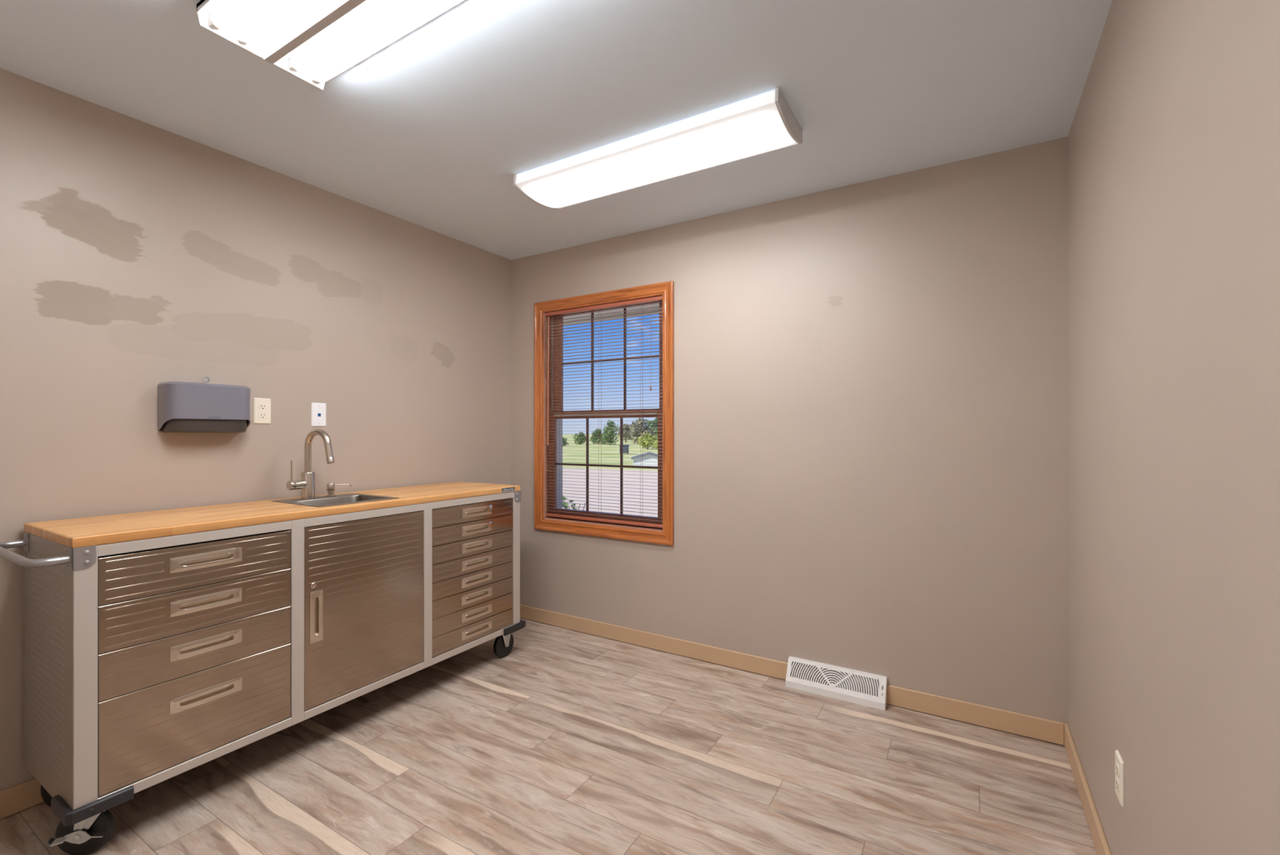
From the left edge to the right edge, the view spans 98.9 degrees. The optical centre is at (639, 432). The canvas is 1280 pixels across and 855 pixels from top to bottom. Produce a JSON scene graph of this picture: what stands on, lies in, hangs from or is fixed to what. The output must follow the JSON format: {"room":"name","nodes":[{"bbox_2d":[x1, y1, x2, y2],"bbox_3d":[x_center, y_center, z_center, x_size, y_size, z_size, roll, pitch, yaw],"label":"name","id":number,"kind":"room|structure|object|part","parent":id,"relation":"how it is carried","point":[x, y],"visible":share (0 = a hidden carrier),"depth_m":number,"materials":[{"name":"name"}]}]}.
{"room":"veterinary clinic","nodes":[
{"label":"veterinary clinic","id":0,"kind":"room"},
{"bbox_2d":[0,67,511,791],"bbox_3d":[-1.732,0.035,2.511,0.160,2.440,3.340,0,0,31],"label":"wall","id":1,"kind":"structure","parent":0,"point":[136,255],"depth_m":2.24,"materials":[{"name":"paint"}]},
{"bbox_2d":[0,777,44,818],"bbox_3d":[-1.658,1.208,2.466,0.013,0.088,3.018,0,0,31],"label":"baseboard","id":2,"kind":"structure","parent":1,"relation":"attached to","point":[20,797],"depth_m":1.81,"materials":[{"name":"beige paint"}]},
{"bbox_2d":[157,376,250,432],"bbox_3d":[-1.749,-0.114,2.223,0.108,0.228,0.294,0,0,31],"label":"paper towel dispenser","id":3,"kind":"object","parent":1,"relation":"attached to","point":[182,406],"visible":1,"depth_m":2.16,"materials":[{"name":"grey plastic"}]},
{"bbox_2d":[160,418,246,432],"bbox_3d":[-1.754,-0.037,2.225,0.098,0.074,0.272,0,0,31],"label":"tray","id":4,"kind":"object","parent":3,"relation":"on","point":[167,425],"depth_m":2.17,"materials":[{"name":"grey plastic"}]},
{"bbox_2d":[253,397,271,423],"bbox_3d":[-1.679,-0.096,2.437,0.008,0.114,0.070,0,0,31],"label":"wall outlet","id":5,"kind":"object","parent":1,"relation":"attached to","point":[261,406],"visible":1,"depth_m":2.43,"materials":[{"name":"beige plastic"}]},
{"bbox_2d":[258,412,266,418],"bbox_3d":[-1.677,-0.076,2.435,0.002,0.028,0.034,0,0,31],"label":"receptacle","id":6,"kind":"object","parent":5,"relation":"attached to","point":[261,415],"depth_m":2.43,"materials":[{"name":"beige plastic"}]},
{"bbox_2d":[258,403,266,409],"bbox_3d":[-1.677,-0.115,2.435,0.002,0.028,0.034,0,0,31],"label":"receptacle","id":7,"kind":"object","parent":5,"relation":"attached to","point":[261,406],"depth_m":2.43,"materials":[{"name":"beige plastic"}]},
{"bbox_2d":[311,402,326,426],"bbox_3d":[-1.552,-0.086,2.648,0.007,0.114,0.070,0,0,31],"label":"wall plate","id":8,"kind":"object","parent":1,"relation":"attached to","point":[318,411],"visible":1,"depth_m":2.65,"materials":[{"name":"white plastic"}]},
{"bbox_2d":[0,617,1097,854],"bbox_3d":[-0.365,1.355,1.686,3.354,0.200,3.340,0,0,31],"label":"floor","id":9,"kind":"structure","parent":0,"point":[568,741],"depth_m":1.97,"materials":[{"name":"laminate"}]},
{"bbox_2d":[0,481,525,854],"bbox_3d":[-1.365,0.777,2.430,0.521,0.956,1.931,0,0,31],"label":"workbench","id":10,"kind":"object","parent":9,"relation":"on","point":[159,646],"visible":1,"depth_m":1.89,"materials":[{"name":"silver"}]},
{"bbox_3d":[-1.841,0.361,1.641,0.472,0.022,0.088,0,0,31],"label":"push handle","id":11,"kind":"part","parent":10,"relation":"part of","materials":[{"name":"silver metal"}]},
{"bbox_3d":[-1.822,0.716,1.689,0.505,0.775,0.014,0,0,31],"label":"panel","id":12,"kind":"part","parent":10,"relation":"part of","materials":[{"name":"grey metal"}]},
{"bbox_3d":[-1.647,1.186,1.597,0.125,0.039,0.018,0,0,-13],"label":"brake lever","id":13,"kind":"part","parent":10,"relation":"part of","materials":[{"name":"silver metal"}]},
{"bbox_3d":[-1.452,0.928,1.831,0.017,0.274,0.528,0,0,31],"label":"drawer","id":14,"kind":"part","parent":10,"relation":"part of","materials":[{"name":"brown metal"}]},
{"bbox_3d":[-1.452,0.720,1.831,0.017,0.138,0.528,0,0,31],"label":"drawer","id":15,"kind":"part","parent":10,"relation":"part of","materials":[{"name":"brown metal"}]},
{"bbox_3d":[-1.452,0.579,1.831,0.017,0.139,0.528,0,0,31],"label":"drawer","id":16,"kind":"part","parent":10,"relation":"part of","materials":[{"name":"brown metal"}]},
{"bbox_3d":[-1.452,0.438,1.831,0.017,0.140,0.528,0,0,31],"label":"drawer","id":17,"kind":"part","parent":10,"relation":"part of","materials":[{"name":"brown metal"}]},
{"bbox_3d":[-1.447,0.874,1.831,0.017,0.049,0.201,0,0,31],"label":"recessed pull","id":18,"kind":"part","parent":10,"relation":"part of","materials":[{"name":"silver metal"}]},
{"bbox_3d":[-1.447,0.707,1.831,0.017,0.049,0.201,0,0,31],"label":"recessed pull","id":19,"kind":"part","parent":10,"relation":"part of","materials":[{"name":"silver metal"}]},
{"bbox_3d":[-1.447,0.564,1.831,0.017,0.049,0.201,0,0,31],"label":"recessed pull","id":20,"kind":"part","parent":10,"relation":"part of","materials":[{"name":"silver metal"}]},
{"bbox_3d":[-1.447,0.424,1.831,0.017,0.049,0.201,0,0,31],"label":"recessed pull","id":21,"kind":"part","parent":10,"relation":"part of","materials":[{"name":"silver metal"}]},
{"bbox_2d":[23,481,519,547],"bbox_3d":[-1.355,0.313,2.451,0.500,0.029,1.801,0,0,31],"label":"countertop","id":22,"kind":"structure","parent":10,"relation":"on","point":[77,532],"depth_m":1.97,"materials":[{"name":"wood"}]},
{"bbox_2d":[286,428,334,498],"bbox_3d":[-1.448,0.140,2.406,0.186,0.314,0.121,0,0,31],"label":"faucet","id":23,"kind":"object","parent":22,"relation":"on","point":[307,483],"visible":1,"depth_m":2.44,"materials":[{"name":"silver metal"}]},
{"bbox_3d":[-1.523,0.168,2.395,0.007,0.090,0.008,0,0,31],"label":"lever","id":24,"kind":"part","parent":23,"relation":"part of","materials":[{"name":"silver metal"}]},
{"bbox_3d":[-1.510,0.231,2.423,0.041,0.041,0.085,0,0,25],"label":"handle","id":25,"kind":"part","parent":23,"relation":"part of","materials":[{"name":"silver metal"}]},
{"bbox_3d":[-1.427,0.081,2.434,0.169,0.197,0.028,0,0,23],"label":"spout","id":26,"kind":"part","parent":23,"relation":"part of","materials":[{"name":"silver metal"}]},
{"bbox_3d":[-1.263,0.715,2.135,0.017,0.199,0.049,0,0,31],"label":"recessed pull","id":27,"kind":"part","parent":10,"relation":"part of","materials":[{"name":"silver metal"}]},
{"bbox_2d":[271,493,399,506],"bbox_3d":[-1.350,0.359,2.440,0.380,0.124,0.366,0,0,31],"label":"sink","id":28,"kind":"object","parent":10,"relation":"in","point":[346,498],"visible":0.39,"depth_m":2.48,"materials":[{"name":"silver metal"}]},
{"bbox_2d":[324,483,351,496],"bbox_3d":[-1.425,0.267,2.584,0.045,0.060,0.112,0,0,31],"label":"soap dispenser","id":29,"kind":"object","parent":28,"relation":"on","point":[330,486],"visible":1,"depth_m":2.54,"materials":[{"name":"silver metal"}]},
{"bbox_3d":[-1.152,0.715,2.328,0.017,0.701,0.532,0,0,31],"label":"door","id":30,"kind":"part","parent":10,"relation":"part of","materials":[{"name":"brown metal"}]},
{"bbox_3d":[-0.851,1.021,2.825,0.017,0.088,0.534,0,0,31],"label":"drawer","id":31,"kind":"part","parent":10,"relation":"part of","materials":[{"name":"brown metal"}]},
{"bbox_3d":[-0.851,0.932,2.825,0.017,0.086,0.534,0,0,31],"label":"drawer","id":32,"kind":"part","parent":10,"relation":"part of","materials":[{"name":"brown metal"}]},
{"bbox_3d":[-0.851,0.844,2.825,0.017,0.085,0.534,0,0,31],"label":"drawer","id":33,"kind":"part","parent":10,"relation":"part of","materials":[{"name":"brown metal"}]},
{"bbox_3d":[-0.851,0.758,2.825,0.017,0.084,0.534,0,0,31],"label":"drawer","id":34,"kind":"part","parent":10,"relation":"part of","materials":[{"name":"brown metal"}]},
{"bbox_3d":[-0.851,0.671,2.825,0.017,0.085,0.534,0,0,31],"label":"drawer","id":35,"kind":"part","parent":10,"relation":"part of","materials":[{"name":"brown metal"}]},
{"bbox_3d":[-0.851,0.584,2.825,0.017,0.085,0.534,0,0,31],"label":"drawer","id":36,"kind":"part","parent":10,"relation":"part of","materials":[{"name":"brown metal"}]},
{"bbox_3d":[-0.851,0.497,2.825,0.017,0.085,0.534,0,0,31],"label":"drawer","id":37,"kind":"part","parent":10,"relation":"part of","materials":[{"name":"brown metal"}]},
{"bbox_3d":[-0.851,0.409,2.825,0.017,0.088,0.534,0,0,31],"label":"drawer","id":38,"kind":"part","parent":10,"relation":"part of","materials":[{"name":"brown metal"}]},
{"bbox_3d":[-0.844,1.019,2.829,0.017,0.049,0.203,0,0,31],"label":"recessed pull","id":39,"kind":"part","parent":10,"relation":"part of","materials":[{"name":"silver metal"}]},
{"bbox_3d":[-0.844,0.930,2.829,0.017,0.049,0.203,0,0,31],"label":"recessed pull","id":40,"kind":"part","parent":10,"relation":"part of","materials":[{"name":"silver metal"}]},
{"bbox_3d":[-0.844,0.842,2.829,0.017,0.049,0.203,0,0,31],"label":"recessed pull","id":41,"kind":"part","parent":10,"relation":"part of","materials":[{"name":"silver metal"}]},
{"bbox_3d":[-0.844,0.756,2.829,0.017,0.049,0.203,0,0,31],"label":"recessed pull","id":42,"kind":"part","parent":10,"relation":"part of","materials":[{"name":"silver metal"}]},
{"bbox_3d":[-0.844,0.669,2.829,0.017,0.049,0.203,0,0,31],"label":"recessed pull","id":43,"kind":"part","parent":10,"relation":"part of","materials":[{"name":"silver metal"}]},
{"bbox_3d":[-0.844,0.582,2.829,0.017,0.049,0.203,0,0,31],"label":"recessed pull","id":44,"kind":"part","parent":10,"relation":"part of","materials":[{"name":"silver metal"}]},
{"bbox_3d":[-0.844,0.495,2.829,0.017,0.049,0.203,0,0,31],"label":"recessed pull","id":45,"kind":"part","parent":10,"relation":"part of","materials":[{"name":"silver metal"}]},
{"bbox_3d":[-0.844,0.407,2.829,0.017,0.049,0.203,0,0,31],"label":"recessed pull","id":46,"kind":"part","parent":10,"relation":"part of","materials":[{"name":"silver metal"}]},
{"bbox_2d":[0,0,1112,259],"bbox_3d":[-0.365,-1.285,1.686,3.354,0.200,3.340,0,0,31],"label":"ceiling","id":47,"kind":"structure","parent":0,"point":[433,130],"depth_m":1.91,"materials":[{"name":"white paint"}]},
{"bbox_2d":[196,0,463,89],"bbox_3d":[-0.606,-1.154,1.346,1.240,0.062,0.352,0,0,31],"label":"ceiling light","id":48,"kind":"object","parent":47,"relation":"attached to","point":[314,42],"visible":1,"depth_m":1.54,"materials":[{"name":"white plastic"}]},
{"bbox_2d":[208,11,222,31],"bbox_3d":[-1.190,-1.153,1.538,0.024,0.040,0.031,0,0,31],"label":"socket","id":49,"kind":"object","parent":48,"relation":"attached to","point":[213,26],"depth_m":1.53,"materials":[{"name":"white plastic"}]},
{"bbox_2d":[236,26,248,44],"bbox_3d":[-1.156,-1.153,1.594,0.024,0.040,0.031,0,0,31],"label":"socket","id":50,"kind":"object","parent":48,"relation":"attached to","point":[241,40],"depth_m":1.59,"materials":[{"name":"white plastic"}]},
{"bbox_3d":[-1.135,-1.158,1.665,0.004,0.054,0.352,0,0,31],"label":"plate","id":51,"kind":"part","parent":48,"relation":"part of","materials":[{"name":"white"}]},
{"bbox_2d":[288,56,299,72],"bbox_3d":[-1.082,-1.153,1.718,0.024,0.040,0.031,0,0,31],"label":"socket","id":52,"kind":"object","parent":48,"relation":"attached to","point":[292,68],"depth_m":1.71,"materials":[{"name":"white plastic"}]},
{"bbox_2d":[311,67,320,84],"bbox_3d":[-1.048,-1.153,1.774,0.024,0.040,0.031,0,0,31],"label":"socket","id":53,"kind":"object","parent":48,"relation":"attached to","point":[314,79],"depth_m":1.76,"materials":[{"name":"white plastic"}]},
{"bbox_2d":[513,87,802,208],"bbox_3d":[0.029,-1.144,2.327,1.228,0.080,0.322,0,0,31],"label":"ceiling light","id":54,"kind":"object","parent":47,"relation":"attached to","point":[765,122],"visible":1,"depth_m":2.20,"materials":[{"name":"white plastic"}]},
{"bbox_2d":[511,137,1067,745],"bbox_3d":[0.456,0.035,3.047,3.034,2.440,0.160,0,0,31],"label":"wall","id":55,"kind":"structure","parent":0,"point":[871,376],"depth_m":2.59,"materials":[{"name":"paint"}]},
{"bbox_2d":[533,280,674,545],"bbox_3d":[-0.201,-0.110,3.460,1.034,1.496,0.232,0,0,31],"label":"window","id":56,"kind":"structure","parent":55,"relation":"in","point":[665,535],"depth_m":3.44,"materials":[{"name":"brown wood"}]},
{"bbox_3d":[-0.669,-0.110,3.620,0.066,1.496,0.022,0,0,31],"label":"casing","id":57,"kind":"part","parent":56,"relation":"part of","materials":[{"name":"brown wood"}]},
{"bbox_3d":[-0.255,-0.824,3.370,1.034,0.066,0.022,0,0,31],"label":"casing","id":58,"kind":"part","parent":56,"relation":"part of","materials":[{"name":"brown wood"}]},
{"bbox_3d":[-0.255,0.605,3.370,1.034,0.066,0.022,0,0,31],"label":"casing","id":59,"kind":"part","parent":56,"relation":"part of","materials":[{"name":"brown wood"}]},
{"bbox_2d":[545,295,662,528],"bbox_3d":[-0.243,-0.119,3.389,0.879,1.342,0.044,0,0,31],"label":"window blind","id":60,"kind":"object","parent":56,"relation":"attached to","point":[659,298],"visible":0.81,"depth_m":3.40,"materials":[{"name":"brown wood"}]},
{"bbox_3d":[-0.514,-0.115,3.561,0.001,1.320,0.028,0,0,31],"label":"ladder cord","id":61,"kind":"part","parent":60,"relation":"part of","materials":[{"name":"fabric"}]},
{"bbox_3d":[-0.249,-0.115,3.401,0.001,1.320,0.028,0,0,31],"label":"ladder cord","id":62,"kind":"part","parent":60,"relation":"part of","materials":[{"name":"fabric"}]},
{"bbox_3d":[-0.239,-0.778,3.395,0.879,0.024,0.030,0,0,31],"label":"head rail","id":63,"kind":"part","parent":60,"relation":"part of","materials":[{"name":"brown wood"}]},
{"bbox_3d":[-0.239,0.542,3.395,0.875,0.019,0.025,0,0,31],"label":"rail","id":64,"kind":"part","parent":60,"relation":"part of","materials":[{"name":"brown wood"}]},
{"bbox_3d":[0.062,-0.509,3.190,0.012,0.532,0.012,0,0,31],"label":"pull cord","id":65,"kind":"part","parent":60,"relation":"part of","materials":[{"name":"brown fabric"}]},
{"bbox_3d":[-0.224,0.214,3.424,0.778,0.693,0.026,0,0,31],"label":"sash rail","id":66,"kind":"part","parent":56,"relation":"part of","materials":[{"name":"brown wood"}]},
{"bbox_3d":[-0.199,-0.441,3.455,0.745,0.689,0.026,0,0,31],"label":"sash rail","id":67,"kind":"part","parent":56,"relation":"part of","materials":[{"name":"brown wood"}]},
{"bbox_3d":[0.159,-0.110,3.120,0.066,1.496,0.022,0,0,31],"label":"casing","id":68,"kind":"part","parent":56,"relation":"part of","materials":[{"name":"brown wood"}]},
{"bbox_2d":[563,304,659,324],"bbox_3d":[0.617,-0.925,3.312,3.834,0.160,0.460,0,0,31],"label":"eave","id":69,"kind":"object","parent":55,"relation":"attached to","point":[656,308],"depth_m":4.02,"materials":[{"name":"beige"}]},
{"bbox_2d":[520,604,1064,745],"bbox_3d":[0.412,1.208,2.973,3.008,0.088,0.013,0,0,31],"label":"baseboard","id":70,"kind":"structure","parent":55,"relation":"attached to","point":[1022,724],"depth_m":2.80,"materials":[{"name":"beige paint"}]},
{"bbox_2d":[785,656,887,710],"bbox_3d":[0.932,1.193,2.622,0.453,0.124,0.076,0,0,31],"label":"air vent","id":71,"kind":"object","parent":55,"relation":"in","point":[853,686],"visible":1,"depth_m":2.60,"materials":[{"name":"white metal"}]},
{"bbox_3d":[0.933,1.182,2.624,0.445,0.086,0.046,0,0,31],"label":"damper plate","id":72,"kind":"part","parent":71,"relation":"part of","materials":[{"name":"grey metal"}]},
{"bbox_2d":[1067,0,1279,854],"bbox_3d":[1.002,0.035,0.860,0.160,2.440,3.340,0,0,31],"label":"wall","id":73,"kind":"structure","parent":0,"point":[1174,135],"depth_m":1.03,"materials":[{"name":"paint"}]},
{"bbox_2d":[1063,723,1111,854],"bbox_3d":[0.928,1.208,0.905,0.013,0.088,3.018,0,0,31],"label":"baseboard","id":74,"kind":"structure","parent":73,"relation":"attached to","point":[1098,836],"depth_m":1.79,"materials":[{"name":"beige paint"}]},
{"bbox_2d":[1115,749,1124,807],"bbox_3d":[1.242,0.895,1.422,0.008,0.114,0.070,0,0,31],"label":"wall outlet","id":75,"kind":"object","parent":73,"relation":"attached to","point":[1119,764],"visible":1,"depth_m":1.41,"materials":[{"name":"beige plastic"}]},
{"bbox_2d":[1115,777,1119,791],"bbox_3d":[1.240,0.915,1.423,0.002,0.028,0.034,0,0,31],"label":"receptacle","id":76,"kind":"object","parent":75,"relation":"attached to","point":[1117,779],"depth_m":1.42,"materials":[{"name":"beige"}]},
{"bbox_2d":[1115,762,1119,777],"bbox_3d":[1.240,0.876,1.423,0.002,0.028,0.034,0,0,31],"label":"receptacle","id":77,"kind":"object","parent":75,"relation":"attached to","point":[1117,764],"depth_m":1.42,"materials":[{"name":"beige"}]},
{"label":"outside","id":78,"kind":"structure","parent":0,"visible":0},
{"bbox_2d":[562,467,657,516],"bbox_3d":[-3.563,1.855,18.673,60.000,0.300,21.239,0,0,31],"label":"driveway","id":79,"kind":"structure","parent":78,"point":[608,474],"depth_m":16.40,"materials":[{"name":"grey concrete"}]},
{"bbox_2d":[562,494,585,510],"bbox_3d":[-1.065,1.233,6.843,1.008,0.957,1.016,0,0,31],"label":"bush","id":80,"kind":"object","parent":79,"relation":"on","point":[563,497],"visible":0.02,"depth_m":6.99,"materials":[{"name":"green plant"}]},
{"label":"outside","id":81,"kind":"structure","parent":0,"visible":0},
{"bbox_2d":[562,434,657,470],"bbox_3d":[42.906,1.915,269.794,600.000,0.380,499.240,0,0,31],"label":"lawn","id":82,"kind":"structure","parent":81,"point":[611,455],"depth_m":44.90,"materials":[{"name":"green plant"}]},
{"bbox_2d":[562,437,568,445],"bbox_3d":[-10.104,1.201,69.550,2.010,1.278,2.235,0,0,5],"label":"tree","id":83,"kind":"object","parent":82,"relation":"on","point":[564,442],"visible":0.21,"depth_m":69.13,"materials":[{"name":"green plant"}]},
{"bbox_2d":[572,431,586,443],"bbox_3d":[-8.646,0.810,78.943,2.110,1.961,2.439,0,0,-13],"label":"tree","id":84,"kind":"object","parent":82,"relation":"on","point":[581,436],"visible":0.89,"depth_m":78.67,"materials":[{"name":"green plant"}]},
{"bbox_2d":[588,428,605,444],"bbox_3d":[-5.933,0.558,78.981,3.010,2.438,2.689,0,0,31],"label":"tree","id":85,"kind":"object","parent":82,"relation":"on","point":[595,440],"visible":0.7,"depth_m":78.67,"materials":[{"name":"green plant"}]},
{"bbox_2d":[601,419,619,444],"bbox_3d":[-4.267,0.007,75.811,2.550,3.700,3.073,0,0,-22],"label":"tree","id":86,"kind":"object","parent":82,"relation":"on","point":[608,434],"visible":0.98,"depth_m":75.30,"materials":[{"name":"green plant"}]},
{"bbox_2d":[618,444,629,453],"bbox_3d":[-1.278,1.355,44.284,0.800,0.700,0.680,0,0,0],"label":"utility box","id":87,"kind":"object","parent":82,"relation":"on","point":[625,447],"visible":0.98,"depth_m":43.99,"materials":[{"name":"grey"}]},
{"bbox_2d":[617,422,634,442],"bbox_3d":[-2.435,0.029,94.506,3.592,3.352,2.844,0,0,31],"label":"tree","id":88,"kind":"object","parent":82,"relation":"on","point":[626,428],"visible":0.77,"depth_m":93.99,"materials":[{"name":"brown plant"}]},
{"bbox_2d":[628,417,655,444],"bbox_3d":[0.305,-0.259,82.898,4.495,4.654,3.346,0,0,31],"label":"tree","id":89,"kind":"object","parent":82,"relation":"on","point":[642,431],"visible":0.66,"depth_m":82.68,"materials":[{"name":"brown plant"}]},
{"bbox_2d":[631,452,657,466],"bbox_3d":[0.481,1.365,28.169,1.840,0.680,1.600,0,0,0],"label":"garden shed","id":90,"kind":"object","parent":82,"relation":"on","point":[638,460],"visible":0.64,"depth_m":27.47,"materials":[{"name":"white paint"}]},
{"bbox_2d":[637,432,657,448],"bbox_3d":[0.905,0.902,55.910,2.675,1.730,2.010,0,0,31],"label":"tree","id":91,"kind":"object","parent":82,"relation":"on","point":[643,440],"visible":0.88,"depth_m":55.66,"materials":[{"name":"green plant"}]},
{"bbox_2d":[645,417,657,439],"bbox_3d":[3.738,-0.528,102.608,5.636,5.191,5.091,0,0,31],"label":"tree","id":92,"kind":"object","parent":82,"relation":"on","point":[655,420],"visible":0.23,"depth_m":102.45,"materials":[{"name":"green plant"}]},
{"bbox_2d":[653,438,657,449],"bbox_3d":[2.147,0.999,52.551,1.878,1.624,1.997,0,0,-3],"label":"tree","id":93,"kind":"object","parent":82,"relation":"on","point":[655,442],"visible":0.07,"depth_m":52.21,"materials":[{"name":"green plant"}]}
]}

